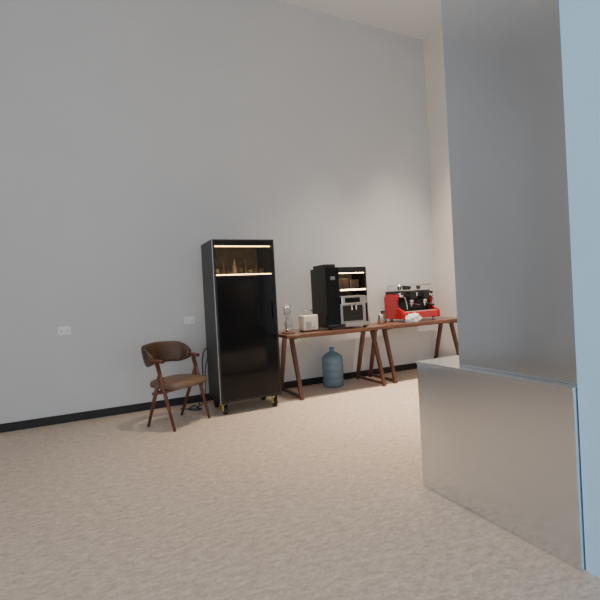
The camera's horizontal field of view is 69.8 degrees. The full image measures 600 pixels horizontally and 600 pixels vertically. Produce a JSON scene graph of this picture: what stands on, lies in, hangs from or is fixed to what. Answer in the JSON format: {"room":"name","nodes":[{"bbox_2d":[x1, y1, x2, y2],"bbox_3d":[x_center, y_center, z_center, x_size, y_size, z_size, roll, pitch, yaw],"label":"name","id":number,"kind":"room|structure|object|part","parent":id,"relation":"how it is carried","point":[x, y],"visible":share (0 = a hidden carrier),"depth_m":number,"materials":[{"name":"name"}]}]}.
{"room":"office break room","nodes":[
{"label":"office break room","id":0,"kind":"room"},
{"bbox_2d":[0,0,438,423],"bbox_3d":[-1.493,-1.290,4.994,7.960,5.000,0.100,-3,1,-26],"label":"wall","id":1,"kind":"structure","parent":0,"point":[136,135],"depth_m":4.98,"materials":[{"name":"paint"}]},
{"bbox_2d":[58,326,70,334],"bbox_3d":[-2.439,0.318,4.453,0.120,0.086,0.012,-3,1,-26],"label":"electrical outlet","id":2,"kind":"object","parent":1,"relation":"attached to","point":[66,330],"visible":1,"depth_m":4.45,"materials":[{"name":"white plastic"}]},
{"bbox_2d":[184,316,194,323],"bbox_3d":[-1.287,0.236,5.006,0.120,0.086,0.012,-3,1,-26],"label":"electrical outlet","id":3,"kind":"object","parent":1,"relation":"attached to","point":[187,320],"visible":1,"depth_m":5.00,"materials":[{"name":"white plastic"}]},
{"bbox_2d":[0,363,416,432],"bbox_3d":[-1.337,1.163,4.968,7.760,0.085,0.012,-3,1,-26],"label":"baseboard","id":4,"kind":"structure","parent":1,"relation":"attached to","point":[39,422],"depth_m":4.74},
{"bbox_2d":[0,368,599,599],"bbox_3d":[0.625,1.190,0.879,7.960,0.100,9.280,-3,1,-26],"label":"floor","id":5,"kind":"structure","parent":0,"point":[323,495],"depth_m":2.36,"materials":[{"name":"carpet"}]},
{"bbox_2d":[141,341,210,431],"bbox_3d":[-1.234,0.814,4.237,0.545,0.795,0.531,-3,1,31],"label":"armchair","id":6,"kind":"object","parent":5,"relation":"on","point":[156,353],"visible":1,"depth_m":4.21,"materials":[{"name":"brown wood"}]},
{"bbox_3d":[-1.381,0.964,4.079,0.251,0.514,0.042,-3,1,38],"label":"leg","id":7,"kind":"part","parent":6,"relation":"part of","materials":[{"name":"brown wood"}]},
{"bbox_3d":[-1.249,0.891,3.978,0.223,0.645,0.042,-3,1,31],"label":"leg","id":8,"kind":"part","parent":6,"relation":"part of","materials":[{"name":"brown wood"}]},
{"bbox_2d":[141,341,190,366],"bbox_3d":[-1.374,0.533,4.311,0.252,0.220,0.531,-3,1,31],"label":"backrest cushion","id":9,"kind":"object","parent":6,"relation":"on","point":[167,351],"depth_m":4.41,"materials":[{"name":"brown leather"}]},
{"bbox_3d":[-1.310,0.549,4.273,0.365,0.082,0.521,-3,1,31],"label":"arm rail","id":10,"kind":"part","parent":6,"relation":"part of","materials":[{"name":"brown wood"}]},
{"bbox_3d":[-1.194,0.794,4.213,0.450,0.070,0.472,-3,1,31],"label":"seat","id":11,"kind":"part","parent":6,"relation":"part of","materials":[{"name":"leather"}]},
{"bbox_3d":[-1.154,0.948,4.450,0.251,0.514,0.042,-3,1,25],"label":"leg","id":12,"kind":"part","parent":6,"relation":"part of","materials":[{"name":"brown wood"}]},
{"bbox_3d":[-1.008,0.874,4.375,0.223,0.645,0.042,-3,1,31],"label":"leg","id":13,"kind":"part","parent":6,"relation":"part of","materials":[{"name":"brown wood"}]},
{"bbox_2d":[181,348,207,410],"bbox_3d":[-1.163,0.864,4.744,0.286,0.663,0.192,-3,1,30],"label":"power cable","id":14,"kind":"object","parent":5,"relation":"on","point":[189,408],"visible":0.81,"depth_m":4.76,"materials":[{"name":"black rubber"}]},
{"bbox_3d":[-1.153,0.863,4.740,0.223,0.663,0.190,-3,1,32],"label":"cord","id":15,"kind":"part","parent":14,"relation":"part of","materials":[{"name":"black rubber"}]},
{"bbox_2d":[201,239,281,414],"bbox_3d":[-0.641,0.268,4.689,0.673,1.802,0.520,-3,1,-26],"label":"refrigerator","id":16,"kind":"object","parent":5,"relation":"on","point":[239,282],"visible":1,"depth_m":4.51,"materials":[{"name":"black metal"}]},
{"bbox_3d":[-0.846,0.218,4.341,0.007,1.670,0.013,-3,1,-26],"label":"edge trim","id":17,"kind":"part","parent":16,"relation":"part of","materials":[{"name":"metal"}]},
{"bbox_2d":[220,261,225,274],"bbox_3d":[-0.813,-0.332,4.527,0.054,0.160,0.054,-3,1,-26],"label":"bottle","id":18,"kind":"object","parent":16,"relation":"on","point":[222,269],"depth_m":4.51,"materials":[{"name":"brown glass"}]},
{"bbox_2d":[232,260,236,273],"bbox_3d":[-0.698,-0.344,4.587,0.048,0.170,0.048,-3,1,-26],"label":"bottle","id":19,"kind":"object","parent":16,"relation":"on","point":[234,268],"depth_m":4.57,"materials":[{"name":"glass"}]},
{"bbox_3d":[-0.751,0.208,4.915,0.620,1.620,0.020,-3,1,-26],"label":"panel","id":20,"kind":"part","parent":16,"relation":"part of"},
{"bbox_3d":[-0.698,-0.617,4.704,0.620,0.025,0.470,-3,1,-26],"label":"panel","id":21,"kind":"part","parent":16,"relation":"part of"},
{"bbox_2d":[238,268,243,273],"bbox_3d":[-0.634,-0.301,4.609,0.062,0.078,0.062,-3,1,-26],"label":"cup","id":22,"kind":"object","parent":16,"relation":"on","point":[240,270],"depth_m":4.59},
{"bbox_3d":[-0.592,-0.622,4.483,0.626,0.022,0.020,-3,1,-26],"label":"door rail","id":23,"kind":"part","parent":16,"relation":"part of","materials":[{"name":"black metal"}]},
{"bbox_2d":[216,273,270,275],"bbox_3d":[-0.582,-0.268,4.504,0.600,0.010,0.008,-3,1,-26],"label":"shelf","id":24,"kind":"object","parent":16,"relation":"attached to","point":[260,274],"depth_m":4.52,"materials":[{"name":"beige"}]},
{"bbox_3d":[-0.589,-0.631,4.474,0.670,0.008,0.007,-3,1,-26],"label":"edge trim","id":25,"kind":"part","parent":16,"relation":"part of","materials":[{"name":"metal"}]},
{"bbox_2d":[243,259,248,273],"bbox_3d":[-0.591,-0.355,4.663,0.060,0.180,0.060,-3,1,-26],"label":"bottle","id":26,"kind":"object","parent":16,"relation":"on","point":[245,267],"depth_m":4.64,"materials":[{"name":"brown glass"}]},
{"bbox_3d":[-0.538,0.385,4.494,0.626,1.258,0.014,-3,1,-26],"label":"door glass","id":27,"kind":"part","parent":16,"relation":"part of","materials":[{"name":"black glass"}]},
{"bbox_3d":[-0.504,1.024,4.499,0.626,0.022,0.020,-3,1,-26],"label":"door rail","id":28,"kind":"part","parent":16,"relation":"part of","materials":[{"name":"metal"}]},
{"bbox_2d":[253,261,258,273],"bbox_3d":[-0.489,-0.352,4.752,0.054,0.160,0.054,-3,1,-26],"label":"bottle","id":29,"kind":"object","parent":16,"relation":"on","point":[255,269],"depth_m":4.73,"materials":[{"name":"glass"}]},
{"bbox_3d":[-0.278,0.100,4.594,0.015,0.200,0.030,-3,1,-26],"label":"door handle","id":30,"kind":"part","parent":16,"relation":"part of","materials":[{"name":"black metal"}]},
{"bbox_2d":[278,324,389,399],"bbox_3d":[0.360,0.737,5.361,1.400,0.755,0.680,-3,1,-26],"label":"trestle table","id":31,"kind":"object","parent":5,"relation":"on","point":[372,328],"visible":0.72,"depth_m":5.25,"materials":[{"name":"brown wood"}]},
{"bbox_3d":[-0.210,0.783,5.304,0.045,0.726,0.254,-3,1,-26],"label":"leg","id":32,"kind":"part","parent":31,"relation":"part of","materials":[{"name":"brown wood"}]},
{"bbox_2d":[282,304,294,333],"bbox_3d":[-0.144,0.218,4.983,0.120,0.343,0.120,-3,1,-26],"label":"coffee maker","id":33,"kind":"object","parent":31,"relation":"on","point":[287,331],"visible":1,"depth_m":4.96,"materials":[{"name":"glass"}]},
{"bbox_3d":[-0.108,1.102,5.131,0.028,0.030,0.580,-3,1,-26],"label":"foot rail","id":34,"kind":"part","parent":31,"relation":"part of","materials":[{"name":"brown wood"}]},
{"bbox_3d":[-0.041,0.777,4.951,0.045,0.726,0.254,-3,1,-26],"label":"leg","id":35,"kind":"part","parent":31,"relation":"part of","materials":[{"name":"brown wood"}]},
{"bbox_2d":[298,310,317,331],"bbox_3d":[0.110,0.247,5.149,0.218,0.254,0.160,-3,1,-26],"label":"toaster","id":36,"kind":"object","parent":31,"relation":"on","point":[307,322],"visible":1,"depth_m":5.09,"materials":[{"name":"beige plastic"}]},
{"bbox_3d":[0.103,0.295,5.066,0.070,0.080,0.004,-3,1,-26],"label":"plate","id":37,"kind":"part","parent":36,"relation":"part of","materials":[{"name":"metal"}]},
{"bbox_2d":[310,264,369,329],"bbox_3d":[0.507,-0.045,5.371,0.575,0.790,0.470,-3,1,-26],"label":"coffee machine","id":38,"kind":"object","parent":31,"relation":"on","point":[339,294],"visible":0.95,"depth_m":5.23,"materials":[{"name":"black metal"}]},
{"bbox_3d":[0.508,-0.047,5.577,0.395,0.670,0.100,-3,1,-26],"label":"panel","id":39,"kind":"part","parent":38,"relation":"part of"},
{"bbox_2d":[339,288,361,291],"bbox_3d":[0.581,-0.124,5.391,0.375,0.030,0.300,-3,1,-26],"label":"light strip","id":40,"kind":"object","parent":38,"relation":"attached to","point":[340,289],"depth_m":5.28,"materials":[{"name":"white plastic"}]},
{"bbox_2d":[343,321,369,326],"bbox_3d":[0.686,0.292,5.235,0.345,0.040,0.080,-3,1,-26],"label":"drip tray","id":41,"kind":"object","parent":38,"relation":"on","point":[345,323],"depth_m":5.21,"materials":[{"name":"metal"}]},
{"bbox_3d":[0.817,0.723,5.796,0.045,0.726,0.254,-3,1,-26],"label":"leg","id":42,"kind":"part","parent":31,"relation":"part of","materials":[{"name":"brown wood"}]},
{"bbox_3d":[0.919,1.042,5.623,0.028,0.030,0.580,-3,1,-26],"label":"foot rail","id":43,"kind":"part","parent":31,"relation":"part of","materials":[{"name":"brown wood"}]},
{"bbox_3d":[0.986,0.717,5.443,0.045,0.726,0.254,-3,1,-26],"label":"leg","id":44,"kind":"part","parent":31,"relation":"part of","materials":[{"name":"brown wood"}]},
{"bbox_2d":[368,317,458,383],"bbox_3d":[1.615,0.663,5.990,1.350,0.755,0.630,-3,1,-26],"label":"trestle table","id":45,"kind":"object","parent":5,"relation":"on","point":[440,321],"visible":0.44,"depth_m":5.86,"materials":[{"name":"brown wood"}]},
{"bbox_3d":[1.001,0.712,5.898,0.045,0.725,0.230,-3,1,-26],"label":"leg","id":46,"kind":"part","parent":45,"relation":"part of","materials":[{"name":"brown wood"}]},
{"bbox_2d":[377,314,385,323],"bbox_3d":[1.083,0.256,5.751,0.101,0.120,0.111,-3,1,25],"label":"milk pitcher","id":47,"kind":"object","parent":45,"relation":"on","point":[380,320],"visible":1,"depth_m":5.71,"materials":[{"name":"silver metal"}]},
{"bbox_3d":[1.097,1.032,5.736,0.028,0.030,0.530,-3,1,-26],"label":"foot rail","id":48,"kind":"part","parent":45,"relation":"part of","materials":[{"name":"brown wood"}]},
{"bbox_2d":[380,311,386,322],"bbox_3d":[1.144,0.229,5.888,0.080,0.165,0.080,-3,1,-26],"label":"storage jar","id":49,"kind":"object","parent":45,"relation":"on","point":[382,312],"visible":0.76,"depth_m":5.86,"materials":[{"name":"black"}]},
{"bbox_3d":[1.159,0.707,5.568,0.045,0.725,0.230,-3,1,-26],"label":"leg","id":50,"kind":"part","parent":45,"relation":"part of","materials":[{"name":"brown wood"}]},
{"bbox_2d":[384,284,439,321],"bbox_3d":[1.586,0.035,5.984,0.640,0.503,0.513,-3,1,-26],"label":"espresso machine","id":51,"kind":"object","parent":45,"relation":"on","point":[398,304],"visible":0.98,"depth_m":5.92,"materials":[{"name":"red metal"}]},
{"bbox_3d":[1.296,0.093,5.896,0.035,0.340,0.420,-3,1,-26],"label":"panel","id":52,"kind":"part","parent":51,"relation":"part of","materials":[{"name":"red metal"}]},
{"bbox_2d":[385,289,429,291],"bbox_3d":[1.539,-0.138,6.061,0.600,0.012,0.300,-3,1,-26],"label":"tray","id":53,"kind":"object","parent":51,"relation":"on","point":[399,290],"depth_m":5.95,"materials":[{"name":"silver metal"}]},
{"bbox_3d":[1.841,0.061,6.157,0.035,0.340,0.420,-3,1,-26],"label":"panel","id":54,"kind":"part","parent":51,"relation":"part of","materials":[{"name":"red metal"}]},
{"bbox_2d":[405,313,421,322],"bbox_3d":[1.492,0.232,5.662,0.285,0.124,0.086,-3,1,-26],"label":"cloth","id":55,"kind":"object","parent":45,"relation":"on","point":[414,317],"visible":1,"depth_m":5.63,"materials":[{"name":"white fabric"}]},
{"bbox_3d":[2.054,0.650,6.403,0.045,0.725,0.230,-3,1,-26],"label":"leg","id":56,"kind":"part","parent":45,"relation":"part of","materials":[{"name":"brown wood"}]},
{"bbox_3d":[2.212,0.645,6.073,0.045,0.725,0.230,-3,1,-26],"label":"leg","id":57,"kind":"part","parent":45,"relation":"part of","materials":[{"name":"brown wood"}]},
{"bbox_2d":[416,0,585,570],"bbox_3d":[1.191,-0.507,2.313,0.754,3.200,0.939,-3,1,-26],"label":"partition","id":58,"kind":"object","parent":5,"relation":"on","point":[499,417],"depth_m":2.02,"materials":[{"name":"white glass"}]},
{"bbox_2d":[416,355,576,390],"bbox_3d":[1.237,0.349,2.321,0.754,0.015,0.939,-3,1,-26],"label":"countertop","id":59,"kind":"structure","parent":58,"relation":"on","point":[451,362],"depth_m":2.12,"materials":[{"name":"silver metal"}]},
{"bbox_2d":[417,364,585,570],"bbox_3d":[1.260,0.723,2.324,0.750,0.735,0.935,-3,1,-26],"label":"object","id":60,"kind":"structure","parent":58,"relation":"on","point":[506,452],"depth_m":2.03,"materials":[{"name":"silver metal"}]},
{"bbox_3d":[1.259,-0.885,2.194,0.695,2.450,0.655,-3,1,-26],"label":"tall panel","id":61,"kind":"part","parent":58,"relation":"part of","materials":[{"name":"grey glass"}]},
{"bbox_2d":[276,0,441,39],"bbox_3d":[0.351,-3.903,0.829,7.960,0.100,9.280,-3,1,-26],"label":"ceiling","id":62,"kind":"structure","parent":0,"point":[418,19],"depth_m":5.90,"materials":[{"name":"paint"}]},
{"bbox_2d":[423,25,457,357],"bbox_3d":[4.027,-1.564,2.551,0.100,5.000,9.080,-3,1,-26],"label":"wall","id":63,"kind":"structure","parent":0,"point":[433,43],"depth_m":6.43,"materials":[{"name":"paint"}]},
{"bbox_2d":[559,0,599,577],"bbox_3d":[1.648,-1.423,1.305,0.755,5.000,1.291,-3,1,-26],"label":"wall partition","id":64,"kind":"structure","parent":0,"point":[579,19],"depth_m":1.69,"materials":[{"name":"blue glass"}]}
]}

